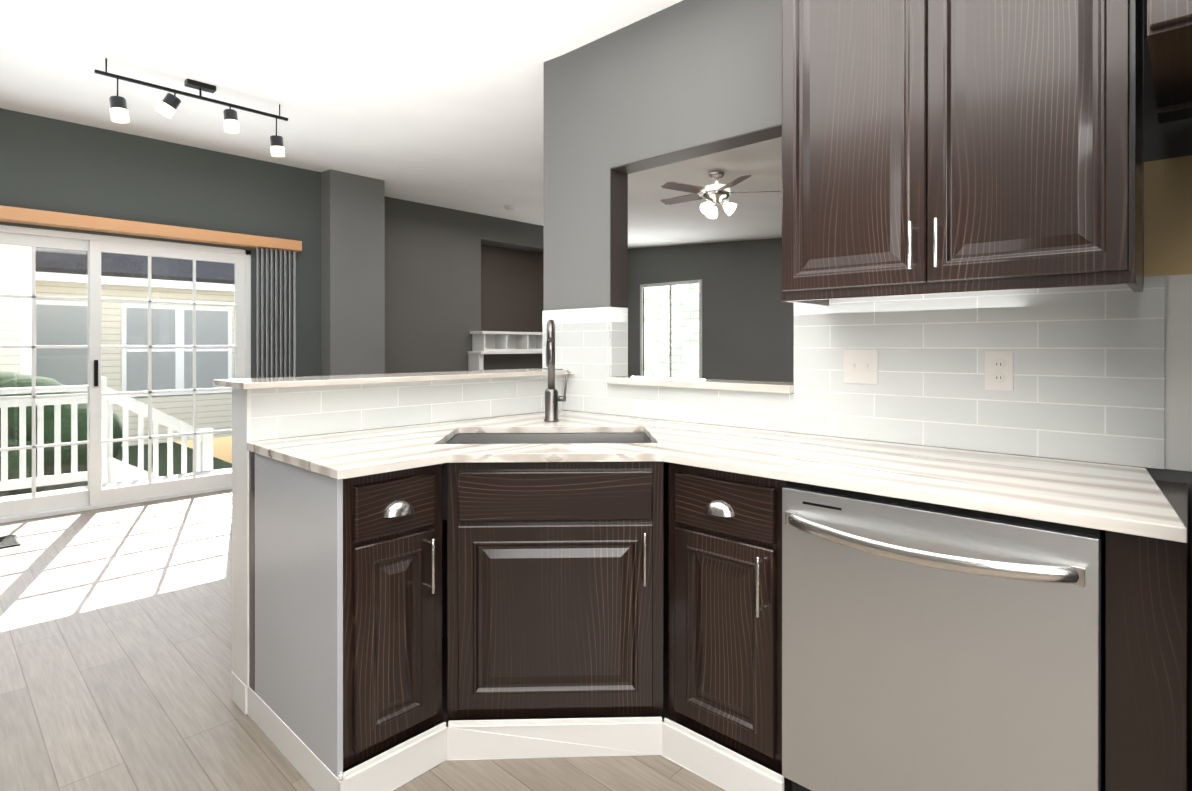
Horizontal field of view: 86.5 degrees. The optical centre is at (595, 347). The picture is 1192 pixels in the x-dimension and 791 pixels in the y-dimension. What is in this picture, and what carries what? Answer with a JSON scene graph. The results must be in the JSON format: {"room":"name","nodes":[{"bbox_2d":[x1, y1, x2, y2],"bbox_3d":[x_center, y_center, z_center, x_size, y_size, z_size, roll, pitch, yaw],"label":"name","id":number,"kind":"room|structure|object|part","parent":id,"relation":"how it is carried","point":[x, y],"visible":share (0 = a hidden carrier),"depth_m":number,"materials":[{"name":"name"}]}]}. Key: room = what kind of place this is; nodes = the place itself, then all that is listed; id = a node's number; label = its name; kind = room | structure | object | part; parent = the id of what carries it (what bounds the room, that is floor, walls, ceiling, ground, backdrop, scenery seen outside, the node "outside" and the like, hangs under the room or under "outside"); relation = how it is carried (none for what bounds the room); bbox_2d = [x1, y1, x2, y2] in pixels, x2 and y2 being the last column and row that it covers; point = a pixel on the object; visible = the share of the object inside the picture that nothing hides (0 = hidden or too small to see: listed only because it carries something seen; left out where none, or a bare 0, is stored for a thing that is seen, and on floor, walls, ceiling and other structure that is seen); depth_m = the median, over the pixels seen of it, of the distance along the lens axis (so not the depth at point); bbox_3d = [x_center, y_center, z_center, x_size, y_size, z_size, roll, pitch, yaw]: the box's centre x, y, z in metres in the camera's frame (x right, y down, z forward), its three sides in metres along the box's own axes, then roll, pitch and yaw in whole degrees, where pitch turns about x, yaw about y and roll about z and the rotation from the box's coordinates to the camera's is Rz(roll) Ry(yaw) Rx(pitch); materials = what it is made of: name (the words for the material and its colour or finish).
{"room":"kitchen","nodes":[
{"label":"kitchen","id":0,"kind":"room"},
{"bbox_2d":[0,108,320,377],"bbox_3d":[-4.169,-0.322,4.468,0.150,3.100,4.390,0,0,43],"label":"wall","id":1,"kind":"structure","parent":0,"point":[51,164],"depth_m":5.19,"materials":[{"name":"grey paint"}]},
{"bbox_2d":[0,225,250,522],"bbox_3d":[-3.822,0.187,4.828,0.125,2.084,2.174,0,0,43],"label":"sliding glass door","id":2,"kind":"structure","parent":1,"relation":"in","point":[94,495],"depth_m":4.87,"materials":[{"name":"white glass"}]},
{"bbox_2d":[0,205,301,251],"bbox_3d":[-3.671,-0.918,4.788,0.133,0.090,2.780,0,0,43],"label":"valance","id":3,"kind":"object","parent":1,"relation":"attached to","point":[53,219],"visible":1,"depth_m":4.87,"materials":[{"name":"brown wood"}]},
{"bbox_2d":[257,247,295,377],"bbox_3d":[-2.853,0.159,5.660,0.076,2.065,0.359,0,0,43],"label":"vertical blinds","id":4,"kind":"object","parent":3,"relation":"hanging from","point":[267,308],"visible":0.5,"depth_m":5.64,"materials":[{"name":"grey fabric"}]},
{"bbox_2d":[321,169,384,375],"bbox_3d":[-2.566,-0.325,6.346,0.780,3.100,0.544,0,0,43],"label":"wall","id":5,"kind":"structure","parent":0,"point":[352,274],"depth_m":6.04,"materials":[{"name":"grey paint"}]},
{"bbox_2d":[0,489,725,790],"bbox_3d":[0.474,1.278,4.166,9.840,0.100,10.540,0,0,43],"label":"floor","id":6,"kind":"structure","parent":0,"point":[115,647],"depth_m":2.36,"materials":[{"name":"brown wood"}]},
{"bbox_2d":[0,534,20,548],"bbox_3d":[-3.712,1.221,3.986,0.300,0.014,0.110,0,0,43],"label":"floor vent","id":7,"kind":"object","parent":6,"relation":"in","point":[6,541],"visible":1,"depth_m":3.96,"materials":[{"name":"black metal"}]},
{"bbox_2d":[249,451,441,777],"bbox_3d":[-0.793,0.788,2.002,0.692,0.887,0.335,0,0,43],"label":"base cabinet","id":8,"kind":"object","parent":6,"relation":"on","point":[392,609],"depth_m":1.80,"materials":[{"name":"brown wood"}]},
{"bbox_3d":[-0.915,0.789,1.897,0.656,0.886,0.016,0,0,43],"label":"base cabinet end panel","id":9,"kind":"part","parent":8,"relation":"part of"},
{"bbox_2d":[447,462,663,719],"bbox_3d":[-0.130,0.788,2.178,0.662,0.887,0.585,0,0,-2],"label":"base cabinet","id":10,"kind":"object","parent":6,"relation":"on","point":[555,586],"visible":0.94,"depth_m":1.92,"materials":[{"name":"brown wood"}]},
{"bbox_2d":[247,410,1186,542],"bbox_3d":[0.168,0.331,1.858,2.291,0.027,1.466,0,0,43],"label":"countertop","id":11,"kind":"structure","parent":10,"relation":"on","point":[1130,500],"depth_m":1.79,"materials":[{"name":"stone"}]},
{"bbox_2d":[442,433,651,519],"bbox_3d":[-0.169,0.503,2.302,0.798,0.315,0.504,0,0,-2],"label":"undermount sink basin","id":12,"kind":"object","parent":11,"relation":"in","point":[513,438],"visible":0.15,"depth_m":2.52,"materials":[{"name":"silver metal"}]},
{"bbox_2d":[544,319,567,421],"bbox_3d":[-0.182,0.100,2.660,0.131,0.431,0.150,0,0,43],"label":"pull-down faucet","id":13,"kind":"object","parent":11,"relation":"on","point":[552,398],"visible":1,"depth_m":2.67,"materials":[{"name":"grey metal"}]},
{"bbox_2d":[669,463,791,790],"bbox_3d":[0.563,0.788,2.021,0.394,0.887,0.686,0,0,43],"label":"base cabinet","id":14,"kind":"object","parent":6,"relation":"on","point":[725,608],"visible":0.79,"depth_m":1.78,"materials":[{"name":"brown wood"}]},
{"bbox_2d":[782,481,1104,790],"bbox_3d":[0.920,0.790,1.638,0.646,0.884,0.747,0,0,43],"label":"dishwasher","id":15,"kind":"object","parent":6,"relation":"on","point":[930,647],"visible":0.92,"depth_m":1.39,"materials":[{"name":"silver metal"}]},
{"bbox_2d":[1105,480,1187,790],"bbox_3d":[1.239,0.790,1.410,0.115,0.886,0.649,0,0,43],"label":"cabinet end panel","id":16,"kind":"object","parent":6,"relation":"on","point":[1146,663],"visible":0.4,"depth_m":1.18,"materials":[{"name":"brown wood"}]},
{"bbox_2d":[0,0,781,248],"bbox_3d":[0.474,-1.650,4.162,9.840,0.356,10.540,0,0,43],"label":"ceiling","id":17,"kind":"structure","parent":0,"point":[439,103],"depth_m":3.80,"materials":[{"name":"white paint"}]},
{"bbox_2d":[94,58,287,156],"bbox_3d":[-2.365,-1.401,3.781,0.124,0.342,1.000,0,0,43],"label":"track light","id":18,"kind":"object","parent":17,"relation":"attached to","point":[168,105],"visible":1,"depth_m":3.71,"materials":[{"name":"black metal"}]},
{"bbox_2d":[505,206,516,210],"bbox_3d":[-1.004,-1.638,7.468,0.136,0.040,0.136,0,0,43],"label":"smoke detector","id":19,"kind":"object","parent":17,"relation":"attached to","point":[511,208],"visible":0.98,"depth_m":7.42,"materials":[{"name":"white plastic"}]},
{"bbox_2d":[660,170,781,218],"bbox_3d":[1.009,-1.316,5.471,1.051,0.389,1.092,0,0,43],"label":"ceiling fan","id":20,"kind":"object","parent":17,"relation":"hanging from","point":[715,193],"visible":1,"depth_m":5.38,"materials":[{"name":"silver metal"}]},
{"bbox_2d":[251,412,536,637],"bbox_3d":[-0.710,0.684,2.701,0.125,1.094,1.454,0,0,43],"label":"wall","id":21,"kind":"structure","parent":0,"point":[444,578],"depth_m":2.68,"materials":[{"name":"white tile"}]},
{"bbox_2d":[232,388,250,685],"bbox_3d":[-1.212,0.634,2.166,0.149,0.994,0.014,0,0,43],"label":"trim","id":22,"kind":"structure","parent":21,"relation":"attached to","point":[241,418],"depth_m":2.15,"materials":[{"name":"white"}]},
{"bbox_2d":[213,368,574,389],"bbox_3d":[-0.726,0.125,2.682,0.307,0.022,1.504,0,0,43],"label":"sill","id":23,"kind":"structure","parent":21,"relation":"on","point":[276,382],"depth_m":2.41,"materials":[{"name":"white stone"}]},
{"bbox_2d":[251,375,562,440],"bbox_3d":[-0.664,0.226,2.652,0.008,0.178,1.446,0,0,43],"label":"tile backsplash","id":24,"kind":"object","parent":21,"relation":"attached to","point":[276,413],"visible":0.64,"depth_m":2.48,"materials":[{"name":"white tile"}]},
{"bbox_2d":[385,197,543,373],"bbox_3d":[-1.525,-0.329,8.530,0.710,3.100,4.066,0,0,43],"label":"wall","id":25,"kind":"structure","parent":0,"point":[453,278],"depth_m":7.78,"materials":[{"name":"paint"}]},
{"bbox_2d":[468,331,541,370],"bbox_3d":[-0.848,0.131,8.530,0.283,0.660,1.920,0,0,43],"label":"shelf unit","id":26,"kind":"object","parent":25,"relation":"attached to","point":[494,342],"visible":0.48,"depth_m":8.13,"materials":[{"name":"white wood"}]},
{"bbox_2d":[231,671,783,790],"bbox_3d":[-0.163,1.177,2.179,1.672,0.110,1.471,0,0,43],"label":"baseboard","id":27,"kind":"structure","parent":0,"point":[709,760],"depth_m":1.89,"materials":[{"name":"white wood"}]},
{"bbox_2d":[628,238,792,382],"bbox_3d":[3.995,-0.328,8.005,9.720,3.100,0.120,0,0,43],"label":"wall","id":28,"kind":"structure","parent":0,"point":[747,323],"depth_m":9.71,"materials":[{"name":"grey paint"}]},
{"bbox_2d":[640,279,701,378],"bbox_3d":[1.240,-0.229,10.520,1.260,1.695,0.100,0,0,43],"label":"room window","id":29,"kind":"structure","parent":28,"relation":"in","point":[671,331],"depth_m":10.51,"materials":[{"name":"white glass"}]},
{"bbox_2d":[544,0,1191,790],"bbox_3d":[1.499,-0.318,1.708,4.745,3.100,0.120,0,0,43],"label":"wall","id":30,"kind":"structure","parent":0,"point":[684,74],"depth_m":2.79,"materials":[{"name":"grey paint"}]},
{"bbox_2d":[610,307,627,376],"bbox_3d":[0.110,-0.024,3.011,0.008,0.327,0.120,0,0,43],"label":"tile backsplash","id":31,"kind":"structure","parent":30,"relation":"attached to","point":[618,341],"depth_m":3.00,"materials":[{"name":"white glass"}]},
{"bbox_2d":[607,376,793,393],"bbox_3d":[0.444,0.156,2.698,0.907,0.030,0.190,0,0,43],"label":"sill","id":32,"kind":"structure","parent":30,"relation":"on","point":[758,386],"depth_m":2.59,"materials":[{"name":"white stone"}]},
{"bbox_2d":[610,124,793,384],"bbox_3d":[0.441,-0.350,2.700,0.916,0.979,0.122,0,0,43],"label":"frame","id":33,"kind":"object","parent":30,"relation":"attached to","point":[619,236],"visible":0.59,"depth_m":2.97,"materials":[{"name":"grey paint"}]},
{"bbox_2d":[542,275,1164,468],"bbox_3d":[0.600,0.064,2.464,2.400,0.502,0.008,0,0,43],"label":"tile backsplash","id":34,"kind":"structure","parent":30,"relation":"attached to","point":[1088,373],"depth_m":1.96,"materials":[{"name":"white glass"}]},
{"bbox_2d":[843,350,877,383],"bbox_3d":[0.903,0.067,2.166,0.116,0.116,0.011,0,0,43],"label":"double light switch","id":35,"kind":"object","parent":34,"relation":"attached to","point":[860,366],"visible":1,"depth_m":2.17,"materials":[{"name":"white plastic"}]},
{"bbox_2d":[985,351,1012,390],"bbox_3d":[1.202,0.071,1.889,0.072,0.116,0.007,0,0,43],"label":"electrical outlet plate","id":36,"kind":"object","parent":34,"relation":"attached to","point":[998,370],"visible":1,"depth_m":1.89,"materials":[{"name":"white plastic"}]},
{"bbox_2d":[782,0,1143,305],"bbox_3d":[0.998,-0.692,1.825,0.865,1.092,0.376,0,0,43],"label":"upper cabinet","id":37,"kind":"object","parent":30,"relation":"attached to","point":[941,146],"visible":1,"depth_m":1.67,"materials":[{"name":"brown wood"}]},
{"bbox_2d":[1144,155,1191,471],"bbox_3d":[1.498,-0.086,1.624,0.142,0.804,0.004,0,0,43],"label":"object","id":38,"kind":"structure","parent":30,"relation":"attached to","point":[1168,218],"depth_m":1.63,"materials":[{"name":"white"}]},
{"bbox_2d":[1147,0,1191,122],"bbox_3d":[1.630,-0.909,1.052,1.058,0.655,0.655,0,0,43],"label":"upper cabinet","id":39,"kind":"object","parent":30,"relation":"attached to","point":[1169,30],"visible":1,"depth_m":1.30,"materials":[{"name":"brown wood"}]},
{"label":"outside","id":40,"kind":"structure","parent":0,"visible":0},
{"bbox_2d":[41,442,231,491],"bbox_3d":[-16.995,1.744,10.011,26.120,0.050,14.924,0,0,43],"label":"ground","id":41,"kind":"structure","parent":40,"point":[134,453],"depth_m":9.52,"materials":[{"name":"green plant"}]},
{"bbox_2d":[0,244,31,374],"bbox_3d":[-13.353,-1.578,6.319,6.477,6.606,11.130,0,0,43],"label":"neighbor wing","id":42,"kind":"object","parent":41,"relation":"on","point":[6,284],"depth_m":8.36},
{"bbox_2d":[0,371,122,496],"bbox_3d":[-6.497,0.997,7.356,1.376,1.443,1.626,0,0,43],"label":"hedge","id":43,"kind":"object","parent":41,"relation":"on","point":[16,382],"depth_m":7.03,"materials":[{"name":"green plant"}]},
{"bbox_2d":[0,377,231,500],"bbox_3d":[-5.115,1.042,5.329,2.395,1.532,4.150,0,0,43],"label":"railing","id":44,"kind":"object","parent":41,"relation":"on","point":[200,442],"depth_m":5.77,"materials":[{"name":"white paint"}]},
{"bbox_2d":[36,247,233,446],"bbox_3d":[-7.834,-1.534,16.026,7.527,6.487,10.560,0,0,43],"label":"neighbor house","id":45,"kind":"structure","parent":41,"relation":"on","point":[115,263],"depth_m":11.08,"materials":[{"name":"beige"}]}
]}

